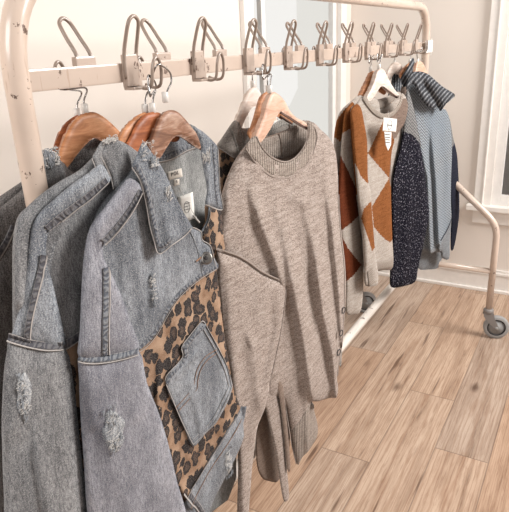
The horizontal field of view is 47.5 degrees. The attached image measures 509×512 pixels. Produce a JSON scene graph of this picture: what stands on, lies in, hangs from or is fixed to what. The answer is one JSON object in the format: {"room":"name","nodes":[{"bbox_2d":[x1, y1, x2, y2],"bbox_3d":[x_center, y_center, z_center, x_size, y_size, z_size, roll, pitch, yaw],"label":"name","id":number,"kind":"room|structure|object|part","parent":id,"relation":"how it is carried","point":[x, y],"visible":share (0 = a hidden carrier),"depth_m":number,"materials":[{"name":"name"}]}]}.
{"room":"clothing store","nodes":[
{"label":"clothing store","id":0,"kind":"room"},
{"bbox_2d":[0,0,350,195],"bbox_3d":[-1.078,-0.128,0.922,0.050,2.700,6.900,9,23,29],"label":"wall","id":1,"kind":"structure","parent":0,"point":[211,107],"depth_m":1.91,"materials":[{"name":"paint"}]},
{"bbox_2d":[239,0,346,144],"bbox_3d":[0.243,-0.980,3.012,0.095,2.440,1.210,9,23,29],"label":"door","id":2,"kind":"structure","parent":1,"relation":"in","point":[309,94],"depth_m":3.11,"materials":[{"name":"white paint"}]},
{"bbox_3d":[0.204,-0.981,3.035,0.004,2.246,1.006,9,23,29],"label":"glass pane","id":3,"kind":"part","parent":2,"relation":"part of","materials":[{"name":"white glass"}]},
{"bbox_2d":[212,275,508,511],"bbox_3d":[0.745,1.404,0.513,4.520,0.050,7.080,9,23,29],"label":"floor","id":4,"kind":"structure","parent":0,"point":[417,420],"depth_m":2.42,"materials":[{"name":"brown wood"}]},
{"bbox_2d":[0,0,508,480],"bbox_3d":[0.316,-0.023,1.996,0.889,1.651,2.472,9,23,29],"label":"clothes rack","id":5,"kind":"object","parent":4,"relation":"on","point":[19,81],"visible":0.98,"depth_m":1.17,"materials":[{"name":"beige metal"}]},
{"bbox_2d":[0,138,101,511],"bbox_3d":[-0.355,0.255,1.093,0.061,0.911,0.477,9,23,29],"label":"denim jacket","id":6,"kind":"object","parent":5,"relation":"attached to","point":[56,170],"visible":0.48,"depth_m":0.94,"materials":[{"name":"grey fabric"}]},
{"bbox_2d":[53,88,81,151],"bbox_3d":[-0.326,-0.252,1.051,0.060,0.166,0.157,9,23,29],"label":"hanger","id":7,"kind":"object","parent":5,"relation":"hanging from","point":[76,111],"visible":0.31,"depth_m":1.05,"materials":[{"name":"red wood"}]},
{"bbox_2d":[0,160,87,207],"bbox_3d":[-0.401,0.278,1.103,0.038,0.872,0.467,11,24,33],"label":"denim jacket","id":8,"kind":"object","parent":7,"relation":"hanging from","point":[75,166],"visible":0.02,"depth_m":0.98,"materials":[{"name":"grey fabric"}]},
{"bbox_3d":[-0.332,-0.222,1.086,0.016,0.085,0.127,11,24,32],"label":"wooden arm","id":9,"kind":"part","parent":7,"relation":"part of","materials":[{"name":"red wood"}]},
{"bbox_2d":[73,108,79,115],"bbox_3d":[-0.331,-0.266,1.077,0.012,0.019,0.012,9,23,29],"label":"socket","id":10,"kind":"object","parent":7,"relation":"attached to","point":[76,111],"depth_m":1.07,"materials":[{"name":"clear plastic"}]},
{"bbox_2d":[58,87,119,166],"bbox_3d":[-0.310,-0.249,1.040,0.023,0.165,0.183,10,23,31],"label":"hanger","id":11,"kind":"object","parent":5,"relation":"hanging from","point":[87,126],"visible":0.74,"depth_m":1.04,"materials":[{"name":"orange wood"}]},
{"bbox_2d":[12,142,106,330],"bbox_3d":[-0.292,0.152,0.933,0.031,0.638,0.313,8,23,28],"label":"denim jacket","id":12,"kind":"object","parent":11,"relation":"hanging from","point":[26,218],"visible":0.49,"depth_m":0.82,"materials":[{"name":"grey fabric"}]},
{"bbox_2d":[81,103,88,113],"bbox_3d":[-0.307,-0.266,1.046,0.012,0.019,0.012,9,23,29],"label":"socket","id":13,"kind":"object","parent":11,"relation":"attached to","point":[84,106],"depth_m":1.04,"materials":[{"name":"clear plastic"}]},
{"bbox_3d":[-0.304,-0.218,1.064,0.018,0.090,0.158,10,23,30],"label":"wooden arm","id":14,"kind":"part","parent":11,"relation":"part of","materials":[{"name":"orange wood"}]},
{"bbox_2d":[118,74,156,142],"bbox_3d":[-0.204,-0.260,1.039,0.027,0.124,0.127,9,23,29],"label":"hanger","id":15,"kind":"object","parent":5,"relation":"hanging from","point":[126,131],"visible":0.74,"depth_m":1.02,"materials":[{"name":"orange wood"}]},
{"bbox_3d":[-0.206,-0.230,1.052,0.016,0.059,0.127,8,23,28],"label":"wooden arm","id":16,"kind":"part","parent":15,"relation":"part of","materials":[{"name":"orange wood"}]},
{"bbox_2d":[141,104,148,112],"bbox_3d":[-0.200,-0.268,1.056,0.012,0.019,0.012,9,23,29],"label":"socket","id":17,"kind":"object","parent":15,"relation":"attached to","point":[144,107],"depth_m":1.05,"materials":[{"name":"clear plastic"}]},
{"bbox_2d":[126,76,179,151],"bbox_3d":[-0.190,-0.254,1.051,0.016,0.141,0.147,10,24,31],"label":"hanger","id":18,"kind":"object","parent":5,"relation":"hanging from","point":[142,129],"visible":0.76,"depth_m":1.03,"materials":[{"name":"red wood"}]},
{"bbox_2d":[2,134,137,511],"bbox_3d":[-0.264,0.267,1.021,0.064,0.931,0.497,9,23,29],"label":"denim jacket","id":19,"kind":"object","parent":18,"relation":"hanging from","point":[43,461],"visible":0.48,"depth_m":0.88,"materials":[{"name":"grey fabric"}]},
{"bbox_2d":[149,103,155,112],"bbox_3d":[-0.186,-0.269,1.055,0.012,0.019,0.012,9,23,29],"label":"socket","id":20,"kind":"object","parent":18,"relation":"attached to","point":[152,106],"depth_m":1.05,"materials":[{"name":"clear plastic"}]},
{"bbox_3d":[-0.189,-0.224,1.062,0.016,0.078,0.147,10,24,31],"label":"wooden arm","id":21,"kind":"part","parent":18,"relation":"part of","materials":[{"name":"red wood"}]},
{"bbox_2d":[146,63,200,157],"bbox_3d":[-0.156,-0.270,1.075,0.026,0.169,0.136,12,24,34],"label":"hanger","id":22,"kind":"object","parent":5,"relation":"hanging from","point":[170,124],"visible":0.97,"depth_m":1.06,"materials":[{"name":"brown wood"}]},
{"bbox_2d":[77,124,246,511],"bbox_3d":[-0.182,0.254,1.167,0.117,0.984,0.541,9,23,29],"label":"denim jacket","id":23,"kind":"object","parent":22,"relation":"hanging from","point":[162,417],"visible":0.99,"depth_m":1.07,"materials":[{"name":"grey fabric"}]},
{"bbox_3d":[-0.173,0.222,1.255,0.008,0.983,0.373,12,24,34],"label":"panel","id":24,"kind":"part","parent":23,"relation":"part of","materials":[{"name":"fabric"}]},
{"bbox_2d":[161,92,168,102],"bbox_3d":[-0.163,-0.290,1.056,0.012,0.019,0.012,9,23,29],"label":"socket","id":25,"kind":"object","parent":22,"relation":"attached to","point":[165,99],"depth_m":1.05,"materials":[{"name":"clear plastic"}]},
{"bbox_3d":[-0.153,-0.231,1.088,0.022,0.087,0.136,12,24,34],"label":"wooden arm","id":26,"kind":"part","parent":22,"relation":"part of","materials":[{"name":"brown wood"}]},
{"bbox_3d":[0.243,-0.636,1.822,0.014,0.033,2.369,9,23,29],"label":"hook rail","id":27,"kind":"part","parent":5,"relation":"part of","materials":[{"name":"metal"}]},
{"bbox_2d":[234,68,277,127],"bbox_3d":[-0.010,-0.427,1.524,0.022,0.175,0.229,12,25,35],"label":"hanger","id":28,"kind":"object","parent":5,"relation":"hanging from","point":[250,99],"visible":0.53,"depth_m":1.51,"materials":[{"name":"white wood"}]},
{"bbox_2d":[217,120,249,195],"bbox_3d":[-0.016,0.071,1.634,0.038,0.900,0.228,13,25,36],"label":"denim jacket","id":29,"kind":"object","parent":28,"relation":"hanging from","point":[235,138],"visible":0.16,"depth_m":1.46,"materials":[{"name":"grey fabric"}]},
{"bbox_2d":[250,80,254,87],"bbox_3d":[-0.004,-0.454,1.527,0.012,0.019,0.012,9,23,29],"label":"socket","id":30,"kind":"object","parent":28,"relation":"attached to","point":[252,82],"depth_m":1.52,"materials":[{"name":"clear plastic"}]},
{"bbox_3d":[0.002,-0.400,1.551,0.018,0.104,0.192,13,25,36],"label":"wooden arm","id":31,"kind":"part","parent":28,"relation":"part of","materials":[{"name":"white wood"}]},
{"bbox_2d":[247,64,292,138],"bbox_3d":[0.047,-0.400,1.486,0.061,0.186,0.206,9,23,29],"label":"hanger","id":32,"kind":"object","parent":5,"relation":"hanging from","point":[261,99],"visible":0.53,"depth_m":1.46,"materials":[{"name":"orange wood"}]},
{"bbox_3d":[0.043,-0.369,1.506,0.016,0.116,0.200,13,25,36],"label":"wooden arm","id":33,"kind":"part","parent":32,"relation":"part of","materials":[{"name":"orange wood"}]},
{"bbox_2d":[231,118,341,366],"bbox_3d":[0.121,0.054,1.732,0.014,0.949,0.588,13,25,36],"label":"jumper","id":34,"kind":"object","parent":32,"relation":"hanging from","point":[281,125],"visible":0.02,"depth_m":1.54,"materials":[{"name":"beige fabric"}]},
{"bbox_2d":[251,65,307,142],"bbox_3d":[0.061,-0.383,1.433,0.029,0.177,0.232,13,25,36],"label":"hanger","id":35,"kind":"object","parent":5,"relation":"hanging from","point":[273,104],"visible":0.98,"depth_m":1.39,"materials":[{"name":"brown wood"}]},
{"bbox_2d":[267,85,271,92],"bbox_3d":[0.036,-0.401,1.391,0.012,0.019,0.012,9,23,29],"label":"socket","id":36,"kind":"object","parent":35,"relation":"attached to","point":[269,87],"depth_m":1.39,"materials":[{"name":"clear plastic"}]},
{"bbox_3d":[0.064,-0.353,1.443,0.022,0.114,0.233,13,25,36],"label":"wooden arm","id":37,"kind":"part","parent":35,"relation":"part of","materials":[{"name":"brown wood"}]},
{"bbox_2d":[216,120,345,511],"bbox_3d":[0.115,0.230,1.642,0.104,1.183,0.681,13,25,36],"label":"jumper","id":38,"kind":"object","parent":35,"relation":"hanging from","point":[281,272],"visible":0.97,"depth_m":1.51,"materials":[{"name":"beige fabric"}]},
{"bbox_3d":[0.120,0.073,1.680,0.005,0.902,0.527,13,25,36],"label":"panel","id":39,"kind":"part","parent":38,"relation":"part of","materials":[{"name":"beige fabric"}]},
{"bbox_3d":[0.278,0.396,2.176,0.037,0.036,2.327,9,23,29],"label":"rail","id":40,"kind":"part","parent":5,"relation":"part of","materials":[{"name":"metal"}]},
{"bbox_2d":[358,54,385,95],"bbox_3d":[0.421,-0.647,2.082,0.054,0.156,0.200,9,23,29],"label":"hanger","id":41,"kind":"object","parent":5,"relation":"hanging from","point":[366,83],"visible":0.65,"depth_m":2.07,"materials":[{"name":"orange wood"}]},
{"bbox_2d":[334,95,379,314],"bbox_3d":[0.391,-0.170,2.162,0.053,0.830,0.334,15,26,40],"label":"jumper","id":42,"kind":"object","parent":41,"relation":"hanging from","point":[349,216],"visible":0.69,"depth_m":2.07,"materials":[{"name":"fabric"}]},
{"bbox_3d":[0.428,-0.623,2.103,0.020,0.096,0.181,15,26,40],"label":"wooden arm","id":43,"kind":"part","parent":41,"relation":"part of","materials":[{"name":"orange wood"}]},
{"bbox_2d":[364,53,398,100],"bbox_3d":[0.461,-0.645,2.089,0.029,0.166,0.229,15,26,40],"label":"hanger","id":44,"kind":"object","parent":5,"relation":"hanging from","point":[379,78],"visible":0.99,"depth_m":2.06,"materials":[{"name":"white plastic"}]},
{"bbox_2d":[350,92,407,286],"bbox_3d":[0.472,-0.246,2.195,0.124,0.723,0.521,9,23,29],"label":"jumper","id":45,"kind":"object","parent":44,"relation":"hanging from","point":[376,136],"visible":1,"depth_m":2.12,"materials":[{"name":"multicoloured fabric"}]},
{"bbox_3d":[0.499,-0.279,2.294,0.004,0.709,0.319,15,26,40],"label":"panel","id":46,"kind":"part","parent":45,"relation":"part of","materials":[{"name":"fabric"}]},
{"bbox_3d":[0.462,-0.621,2.097,0.024,0.115,0.229,15,26,40],"label":"wooden arm","id":47,"kind":"part","parent":44,"relation":"part of","materials":[{"name":"white wood"}]},
{"bbox_2d":[386,53,402,80],"bbox_3d":[0.599,-0.824,2.488,0.149,0.136,0.041,-21,27,-40],"label":"hanger","id":48,"kind":"object","parent":5,"relation":"hanging from","point":[395,67],"visible":0.65,"depth_m":2.46,"materials":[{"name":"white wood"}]},
{"bbox_3d":[0.609,-0.794,2.490,0.149,0.078,0.016,-20,27,-40],"label":"wooden arm","id":49,"kind":"part","parent":48,"relation":"part of","materials":[{"name":"white wood"}]},
{"bbox_2d":[388,73,401,138],"bbox_3d":[0.640,-0.500,2.624,0.016,0.632,0.153,17,28,42],"label":"jumper","id":50,"kind":"object","parent":48,"relation":"hanging from","point":[396,83],"visible":0.1,"depth_m":2.51,"materials":[{"name":"grey fabric"}]},
{"bbox_2d":[399,47,421,77],"bbox_3d":[0.664,-0.824,2.473,0.133,0.132,0.033,-15,24,-31],"label":"hanger","id":51,"kind":"object","parent":5,"relation":"hanging from","point":[404,68],"visible":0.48,"depth_m":2.46,"materials":[{"name":"orange wood"}]},
{"bbox_3d":[0.649,-0.790,2.474,0.099,0.071,0.018,-20,27,-40],"label":"wooden arm","id":52,"kind":"part","parent":51,"relation":"part of","materials":[{"name":"orange wood"}]},
{"bbox_2d":[400,58,441,269],"bbox_3d":[0.813,-0.387,2.755,0.045,1.073,0.586,15,27,40],"label":"jumper","id":53,"kind":"object","parent":51,"relation":"hanging from","point":[427,260],"visible":0.13,"depth_m":2.92,"materials":[{"name":"grey fabric"}]},
{"bbox_2d":[400,58,414,86],"bbox_3d":[0.643,-0.768,2.420,0.015,0.115,0.112,16,27,42],"label":"collar","id":54,"kind":"object","parent":53,"relation":"attached to","point":[405,76],"depth_m":2.41,"materials":[{"name":"grey fabric"}]},
{"bbox_2d":[413,46,427,72],"bbox_3d":[0.724,-0.818,2.446,0.049,0.130,0.308,7,22,25],"label":"hanger","id":55,"kind":"object","parent":5,"relation":"hanging from","point":[418,66],"visible":0.66,"depth_m":2.34,"materials":[{"name":"brown wood"}]},
{"bbox_3d":[0.680,-0.759,2.369,0.100,0.076,0.020,-20,27,-40],"label":"wooden arm","id":56,"kind":"part","parent":55,"relation":"part of","materials":[{"name":"brown wood"}]},
{"bbox_2d":[390,71,458,287],"bbox_3d":[0.812,-0.354,2.624,0.100,0.950,0.758,15,26,40],"label":"jumper","id":57,"kind":"object","parent":55,"relation":"hanging from","point":[424,194],"visible":0.97,"depth_m":2.52,"materials":[{"name":"fabric"}]},
{"bbox_2d":[406,71,454,110],"bbox_3d":[0.735,-0.677,2.389,0.038,0.176,0.408,17,27,42],"label":"collar","id":58,"kind":"object","parent":57,"relation":"attached to","point":[424,93],"depth_m":2.38,"materials":[{"name":"fabric"}]},
{"bbox_2d":[350,0,508,270],"bbox_3d":[2.456,-0.911,2.638,4.220,2.700,0.120,9,23,29],"label":"wall","id":59,"kind":"structure","parent":0,"point":[459,29],"depth_m":3.37,"materials":[{"name":"paint"}]},
{"bbox_2d":[378,267,508,294],"bbox_3d":[2.473,0.312,3.014,4.220,0.145,0.030,9,23,29],"label":"baseboard","id":60,"kind":"structure","parent":59,"relation":"attached to","point":[478,281],"depth_m":3.66,"materials":[{"name":"white paint"}]},
{"bbox_2d":[466,0,508,225],"bbox_3d":[1.790,-1.004,2.924,1.235,1.865,0.100,9,23,29],"label":"window","id":61,"kind":"structure","parent":59,"relation":"in","point":[498,42],"depth_m":3.30,"materials":[{"name":"white paint"}]},
{"bbox_3d":[1.815,-0.216,3.192,1.235,0.030,0.060,9,23,29],"label":"sill","id":62,"kind":"part","parent":61,"relation":"part of","materials":[{"name":"white paint"}]},
{"bbox_3d":[1.804,-1.020,2.945,0.975,1.650,0.029,9,23,29],"label":"sash","id":63,"kind":"part","parent":61,"relation":"part of","materials":[{"name":"white paint"}]},
{"bbox_3d":[1.814,-1.026,2.960,0.971,1.646,0.004,9,23,29],"label":"glass pane","id":64,"kind":"part","parent":61,"relation":"part of","materials":[{"name":"white glass"}]}
]}

